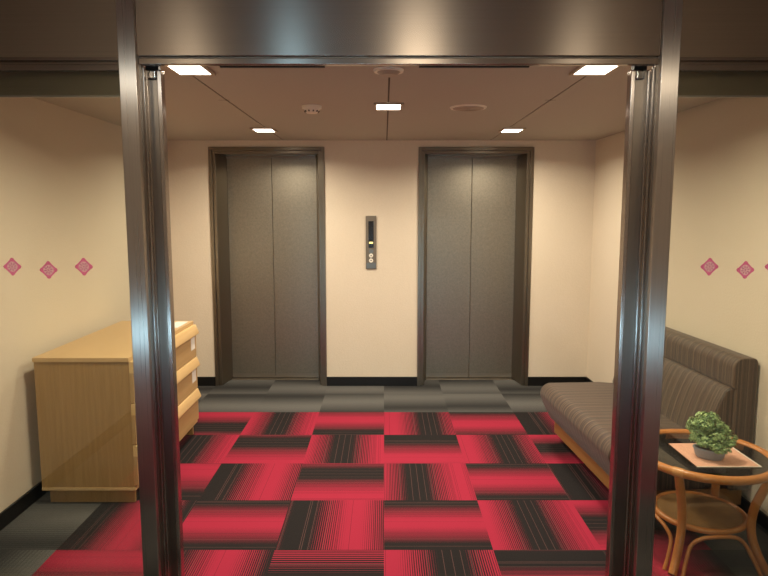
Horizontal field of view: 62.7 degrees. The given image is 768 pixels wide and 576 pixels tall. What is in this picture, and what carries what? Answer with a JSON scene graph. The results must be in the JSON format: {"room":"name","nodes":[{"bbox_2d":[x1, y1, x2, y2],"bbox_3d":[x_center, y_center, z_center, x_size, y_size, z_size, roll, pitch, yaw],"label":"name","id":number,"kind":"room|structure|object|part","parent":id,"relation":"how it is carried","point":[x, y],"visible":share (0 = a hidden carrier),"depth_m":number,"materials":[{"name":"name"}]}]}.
{"room":"lobby","nodes":[
{"label":"lobby","id":0,"kind":"room"},
{"bbox_2d":[0,98,130,512],"bbox_3d":[-1.930,-0.248,4.024,0.120,2.600,3.490,0,7,0],"label":"wall","id":1,"kind":"structure","parent":0,"point":[64,270],"depth_m":3.48,"materials":[{"name":"paint"}]},
{"bbox_2d":[0,481,47,530],"bbox_3d":[-1.864,1.313,1.597,0.012,0.082,8.057,0,7,0],"label":"baseboard","id":2,"kind":"structure","parent":1,"relation":"attached to","point":[30,497],"depth_m":3.23,"materials":[{"name":"black plastic"}]},
{"bbox_2d":[0,0,118,71],"bbox_3d":[-1.397,-0.046,2.354,0.945,2.600,0.115,0,7,0],"label":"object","id":3,"kind":"structure","parent":1,"relation":"in","point":[36,35],"depth_m":2.20,"materials":[{"name":"brown glass"}]},
{"bbox_3d":[-1.397,-0.804,2.212,0.945,0.010,0.012,0,7,0],"label":"transom trim","id":4,"kind":"part","parent":3,"relation":"part of","materials":[{"name":"metal"}]},
{"bbox_3d":[-1.397,-0.788,2.226,0.945,0.044,0.032,0,7,0],"label":"rail","id":5,"kind":"part","parent":3,"relation":"part of","materials":[{"name":"metal"}]},
{"bbox_2d":[0,66,184,575],"bbox_3d":[-1.264,0.216,2.411,0.920,2.066,0.040,0,7,0],"label":"door","id":6,"kind":"structure","parent":3,"relation":"attached to","point":[12,84],"depth_m":2.35,"materials":[{"name":"metal"}]},
{"bbox_3d":[-1.267,-0.745,2.296,0.794,0.091,0.034,0,7,0],"label":"rail","id":7,"kind":"part","parent":6,"relation":"part of","materials":[{"name":"brown metal"}]},
{"bbox_2d":[35,66,719,139],"bbox_3d":[-0.035,-1.269,3.972,3.670,0.361,3.310,0,7,0],"label":"ceiling","id":8,"kind":"structure","parent":0,"point":[550,103],"depth_m":3.50,"materials":[{"name":"paint"}]},
{"bbox_2d":[164,66,215,75],"bbox_3d":[-0.822,-0.925,2.663,0.168,0.010,0.212,0,7,0],"label":"recessed light","id":9,"kind":"object","parent":8,"relation":"in","point":[178,70],"visible":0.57,"depth_m":2.68,"materials":[{"name":"beige plastic"}]},
{"bbox_2d":[169,66,209,73],"bbox_3d":[-0.822,-0.926,2.663,0.136,0.007,0.180,0,7,0],"label":"diffuser","id":10,"kind":"object","parent":9,"relation":"attached to","point":[175,69],"depth_m":2.66,"materials":[{"name":"beige plastic"}]},
{"bbox_2d":[250,128,277,132],"bbox_3d":[-0.885,-1.164,4.644,0.168,0.010,0.212,0,7,0],"label":"recessed light","id":11,"kind":"object","parent":8,"relation":"in","point":[256,130],"visible":1,"depth_m":4.65,"materials":[{"name":"beige plastic"}]},
{"bbox_2d":[253,129,273,131],"bbox_3d":[-0.885,-1.165,4.644,0.136,0.007,0.180,0,7,0],"label":"diffuser","id":12,"kind":"object","parent":11,"relation":"attached to","point":[255,130],"depth_m":4.65,"materials":[{"name":"beige plastic"}]},
{"bbox_2d":[302,104,321,113],"bbox_3d":[-0.415,-1.025,3.623,0.116,0.040,0.116,0,7,0],"label":"smoke detector","id":13,"kind":"object","parent":8,"relation":"attached to","point":[310,108],"visible":1,"depth_m":3.59,"materials":[{"name":"beige plastic"}]},
{"bbox_2d":[373,66,403,76],"bbox_3d":[0.020,-0.922,2.699,0.132,0.024,0.132,0,7,0],"label":"round sensor","id":14,"kind":"object","parent":8,"relation":"attached to","point":[387,71],"visible":1,"depth_m":2.66,"materials":[{"name":"beige plastic"}]},
{"bbox_2d":[374,103,403,110],"bbox_3d":[0.026,-1.039,3.611,0.168,0.010,0.212,0,7,0],"label":"recessed light","id":15,"kind":"object","parent":8,"relation":"in","point":[377,106],"visible":1,"depth_m":3.59,"materials":[{"name":"beige plastic"}]},
{"bbox_2d":[377,105,400,109],"bbox_3d":[0.026,-1.041,3.611,0.136,0.007,0.180,0,7,0],"label":"diffuser","id":16,"kind":"object","parent":15,"relation":"attached to","point":[379,107],"depth_m":3.63,"materials":[{"name":"beige plastic"}]},
{"bbox_2d":[450,104,486,110],"bbox_3d":[0.490,-1.044,3.661,0.216,0.012,0.216,0,7,0],"label":"ceiling speaker","id":17,"kind":"object","parent":8,"relation":"attached to","point":[464,107],"visible":1,"depth_m":3.62,"materials":[{"name":"beige plastic"}]},
{"bbox_2d":[453,106,483,110],"bbox_3d":[0.490,-1.041,3.662,0.179,0.005,0.179,-1,7,-4],"label":"grille","id":18,"kind":"object","parent":17,"relation":"attached to","point":[456,108],"depth_m":3.64,"materials":[{"name":"beige metal"}]},
{"bbox_2d":[498,128,525,132],"bbox_3d":[0.945,-1.165,4.654,0.168,0.010,0.212,0,7,0],"label":"recessed light","id":19,"kind":"object","parent":8,"relation":"in","point":[503,130],"visible":1,"depth_m":4.65,"materials":[{"name":"beige plastic"}]},
{"bbox_2d":[502,129,522,131],"bbox_3d":[0.945,-1.166,4.654,0.136,0.007,0.180,0,7,0],"label":"diffuser","id":20,"kind":"object","parent":19,"relation":"attached to","point":[503,130],"depth_m":4.65,"materials":[{"name":"beige plastic"}]},
{"bbox_2d":[569,66,621,75],"bbox_3d":[0.895,-0.925,2.663,0.168,0.010,0.212,0,7,0],"label":"recessed light","id":21,"kind":"object","parent":8,"relation":"in","point":[580,70],"visible":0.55,"depth_m":2.68,"materials":[{"name":"beige plastic"}]},
{"bbox_2d":[575,66,616,73],"bbox_3d":[0.895,-0.926,2.663,0.136,0.007,0.180,0,7,0],"label":"diffuser","id":22,"kind":"object","parent":21,"relation":"attached to","point":[580,69],"depth_m":2.66,"materials":[{"name":"beige plastic"}]},
{"bbox_2d":[167,140,595,376],"bbox_3d":[-0.015,-0.209,5.625,3.710,2.140,0.280,0,7,0],"label":"wall","id":23,"kind":"structure","parent":0,"point":[371,314],"depth_m":5.47,"materials":[{"name":"paint"}]},
{"bbox_2d":[208,147,326,385],"bbox_3d":[-1.002,-0.180,5.614,0.989,2.085,0.279,0,7,0],"label":"elevator","id":24,"kind":"object","parent":23,"relation":"attached to","point":[268,253],"visible":0.94,"depth_m":5.69,"materials":[{"name":"silver metal"}]},
{"bbox_3d":[-1.203,-0.175,5.740,0.398,2.016,0.030,0,7,0],"label":"door panel","id":25,"kind":"part","parent":24,"relation":"part of","materials":[{"name":"metal"}]},
{"bbox_3d":[-1.002,0.840,5.838,0.799,0.006,0.080,0,7,0],"label":"sill","id":26,"kind":"part","parent":24,"relation":"part of","materials":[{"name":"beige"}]},
{"bbox_3d":[-0.802,-0.175,5.740,0.398,2.016,0.030,0,7,0],"label":"door panel","id":27,"kind":"part","parent":24,"relation":"part of","materials":[{"name":"metal"}]},
{"bbox_2d":[366,216,375,268],"bbox_3d":[-0.112,-0.393,5.453,0.092,0.460,0.018,0,7,0],"label":"panel","id":28,"kind":"object","parent":23,"relation":"attached to","point":[370,220],"visible":1,"depth_m":5.45,"materials":[{"name":"silver metal"}]},
{"bbox_3d":[-0.112,-0.195,5.475,0.080,0.049,0.002,0,7,0],"label":"plate","id":29,"kind":"part","parent":28,"relation":"part of","materials":[{"name":"silver metal"}]},
{"bbox_2d":[197,377,585,385],"bbox_3d":[-0.015,0.830,5.604,3.710,0.082,0.012,0,7,0],"label":"baseboard","id":30,"kind":"structure","parent":23,"relation":"attached to","point":[202,381],"depth_m":5.60,"materials":[{"name":"black plastic"}]},
{"bbox_2d":[417,147,533,385],"bbox_3d":[0.786,-0.180,5.614,0.985,2.085,0.279,0,7,0],"label":"elevator door","id":31,"kind":"structure","parent":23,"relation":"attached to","point":[475,204],"depth_m":5.69,"materials":[{"name":"silver metal"}]},
{"bbox_3d":[0.587,-0.175,5.740,0.396,2.016,0.030,0,7,0],"label":"door panel","id":32,"kind":"part","parent":31,"relation":"part of","materials":[{"name":"metal"}]},
{"bbox_3d":[0.786,0.840,5.838,0.795,0.006,0.080,0,7,0],"label":"sill","id":33,"kind":"part","parent":31,"relation":"part of","materials":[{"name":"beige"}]},
{"bbox_3d":[0.986,-0.175,5.740,0.396,2.016,0.030,0,7,0],"label":"door panel","id":34,"kind":"part","parent":31,"relation":"part of","materials":[{"name":"metal"}]},
{"bbox_2d":[0,379,767,575],"bbox_3d":[-0.015,1.367,1.746,3.810,0.060,8.340,0,7,0],"label":"floor","id":35,"kind":"structure","parent":0,"point":[279,477],"depth_m":3.33,"materials":[{"name":"red carpet"}]},
{"bbox_2d":[32,321,200,501],"bbox_3d":[-1.539,0.685,3.830,0.534,0.794,1.112,0,7,0],"label":"dresser","id":36,"kind":"object","parent":35,"relation":"on","point":[84,386],"visible":0.86,"depth_m":3.30,"materials":[{"name":"brown wood"}]},
{"bbox_3d":[-1.558,0.715,3.289,0.487,0.677,0.020,0,7,0],"label":"panel","id":37,"kind":"part","parent":36,"relation":"part of","materials":[{"name":"brown wood"}]},
{"bbox_3d":[-1.554,0.994,3.867,0.495,0.016,1.106,0,7,0],"label":"panel","id":38,"kind":"part","parent":36,"relation":"part of","materials":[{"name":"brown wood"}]},
{"bbox_3d":[-1.305,0.454,3.802,0.020,0.158,1.092,0,7,0],"label":"drawer","id":39,"kind":"part","parent":36,"relation":"part of","materials":[{"name":"brown wood"}]},
{"bbox_3d":[-1.294,0.347,3.789,0.043,0.064,1.092,0,7,0],"label":"lip pull","id":40,"kind":"part","parent":36,"relation":"part of","materials":[{"name":"brown wood"}]},
{"bbox_3d":[-1.305,0.676,3.829,0.020,0.158,1.092,0,7,0],"label":"drawer","id":41,"kind":"part","parent":36,"relation":"part of","materials":[{"name":"brown wood"}]},
{"bbox_3d":[-1.294,0.570,3.816,0.043,0.064,1.092,0,7,0],"label":"lip pull","id":42,"kind":"part","parent":36,"relation":"part of","materials":[{"name":"brown wood"}]},
{"bbox_3d":[-1.305,0.898,3.855,0.020,0.158,1.092,0,7,0],"label":"drawer","id":43,"kind":"part","parent":36,"relation":"part of","materials":[{"name":"brown wood"}]},
{"bbox_3d":[-1.294,0.791,3.842,0.043,0.064,1.092,0,7,0],"label":"lip pull","id":44,"kind":"part","parent":36,"relation":"part of","materials":[{"name":"brown wood"}]},
{"bbox_2d":[115,0,166,575],"bbox_3d":[-0.889,-0.042,2.314,0.072,2.600,0.065,0,7,0],"label":"door frame post","id":45,"kind":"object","parent":35,"relation":"on","point":[132,78],"depth_m":2.30,"materials":[{"name":"metal"}]},
{"bbox_2d":[540,326,757,504],"bbox_3d":[1.438,0.687,3.677,0.725,0.826,1.149,0,7,-3],"label":"sofa","id":46,"kind":"object","parent":35,"relation":"on","point":[699,375],"visible":0.44,"depth_m":3.38,"materials":[{"name":"fabric"}]},
{"bbox_3d":[1.336,0.823,3.687,0.520,0.255,1.125,0,7,-3],"label":"seat","id":47,"kind":"part","parent":46,"relation":"part of","materials":[{"name":"fabric"}]},
{"bbox_3d":[1.478,0.992,3.717,0.595,0.088,1.105,0,7,-3],"label":"board","id":48,"kind":"part","parent":46,"relation":"part of","materials":[{"name":"brown wood"}]},
{"bbox_2d":[613,357,733,486],"bbox_3d":[1.637,0.682,3.689,0.138,0.514,1.117,0,7,-3],"label":"cushion","id":49,"kind":"object","parent":46,"relation":"on","point":[687,390],"depth_m":3.35,"materials":[{"name":"fabric"}]},
{"bbox_3d":[1.738,0.611,3.687,0.125,0.676,1.149,0,7,-3],"label":"backrest","id":50,"kind":"part","parent":46,"relation":"part of","materials":[{"name":"fabric"}]},
{"bbox_2d":[627,0,682,575],"bbox_3d":[0.993,-0.042,2.314,0.074,2.600,0.065,0,7,0],"label":"door frame post","id":51,"kind":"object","parent":35,"relation":"on","point":[665,75],"depth_m":2.30,"materials":[{"name":"metal"}]},
{"bbox_2d":[655,429,767,575],"bbox_3d":[1.435,0.964,2.864,0.603,0.472,0.603,0,7,0],"label":"side table","id":52,"kind":"object","parent":35,"relation":"on","point":[715,516],"visible":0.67,"depth_m":2.71,"materials":[{"name":"wood"}]},
{"bbox_3d":[1.259,0.997,2.691,0.037,0.447,0.112,7,10,45],"label":"leg","id":53,"kind":"part","parent":52,"relation":"part of","materials":[{"name":"wood"}]},
{"bbox_2d":[657,493,742,528],"bbox_3d":[1.435,1.018,2.871,0.364,0.012,0.364,0,7,0],"label":"shelf","id":54,"kind":"object","parent":52,"relation":"attached to","point":[704,511],"depth_m":2.85,"materials":[{"name":"wood"}]},
{"bbox_3d":[1.435,0.746,2.838,0.526,0.006,0.526,0,7,0],"label":"glass","id":55,"kind":"part","parent":52,"relation":"part of","materials":[{"name":"glass"}]},
{"bbox_2d":[669,443,761,466],"bbox_3d":[1.467,0.744,2.812,0.276,0.003,0.277,0,7,0],"label":"mat","id":56,"kind":"object","parent":52,"relation":"on","point":[736,458],"visible":0.76,"depth_m":2.76,"materials":[{"name":"brown"}]},
{"bbox_2d":[685,411,738,460],"bbox_3d":[1.433,0.645,2.758,0.209,0.207,0.146,4,8,28],"label":"potted plant","id":57,"kind":"object","parent":56,"relation":"on","point":[715,437],"visible":1,"depth_m":2.73,"materials":[{"name":"green plant"}]},
{"bbox_2d":[693,444,726,460],"bbox_3d":[1.432,0.725,2.772,0.136,0.046,0.090,4,8,28],"label":"pot","id":58,"kind":"object","parent":57,"relation":"on","point":[707,453],"depth_m":2.74,"materials":[{"name":"grey ceramic"}]},
{"bbox_3d":[1.611,0.955,3.041,0.037,0.447,0.112,7,10,45],"label":"leg","id":59,"kind":"part","parent":52,"relation":"part of","materials":[{"name":"wood"}]},
{"bbox_3d":[1.611,0.997,2.691,0.112,0.447,0.037,7,10,45],"label":"leg","id":60,"kind":"part","parent":52,"relation":"part of","materials":[{"name":"wood"}]},
{"bbox_2d":[135,0,662,67],"bbox_3d":[0.051,-1.066,2.249,1.829,0.550,0.158,0,7,0],"label":"header","id":61,"kind":"structure","parent":0,"point":[222,33],"depth_m":2.19,"materials":[{"name":"metal"}]},
{"bbox_2d":[587,98,767,515],"bbox_3d":[1.889,-0.248,4.024,0.120,2.600,3.493,0,7,-1],"label":"wall","id":62,"kind":"structure","parent":0,"point":[717,289],"depth_m":3.54,"materials":[{"name":"paint"}]},
{"bbox_2d":[586,377,767,534],"bbox_3d":[1.869,1.313,1.597,0.012,0.082,8.058,0,7,-1],"label":"baseboard","id":63,"kind":"structure","parent":62,"relation":"attached to","point":[762,518],"depth_m":3.09,"materials":[{"name":"black plastic"}]},
{"bbox_2d":[679,0,767,71],"bbox_3d":[1.435,-0.046,2.354,0.810,2.600,0.115,0,7,0],"label":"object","id":64,"kind":"structure","parent":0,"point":[716,35],"depth_m":2.20,"materials":[{"name":"brown glass"}]},
{"bbox_2d":[605,66,767,575],"bbox_3d":[1.352,0.216,2.411,0.920,2.066,0.040,0,7,0],"label":"door","id":65,"kind":"structure","parent":64,"relation":"attached to","point":[691,84],"depth_m":2.37,"materials":[{"name":"metal"}]},
{"bbox_3d":[1.361,-0.745,2.296,0.783,0.091,0.034,0,7,0],"label":"rail","id":66,"kind":"part","parent":65,"relation":"part of","materials":[{"name":"brown metal"}]},
{"bbox_3d":[1.435,-0.788,2.226,0.810,0.044,0.032,0,7,0],"label":"rail","id":67,"kind":"part","parent":64,"relation":"part of","materials":[{"name":"metal"}]},
{"bbox_3d":[1.435,-0.804,2.212,0.810,0.010,0.012,0,7,0],"label":"transom trim","id":68,"kind":"part","parent":64,"relation":"part of","materials":[{"name":"metal"}]}
]}

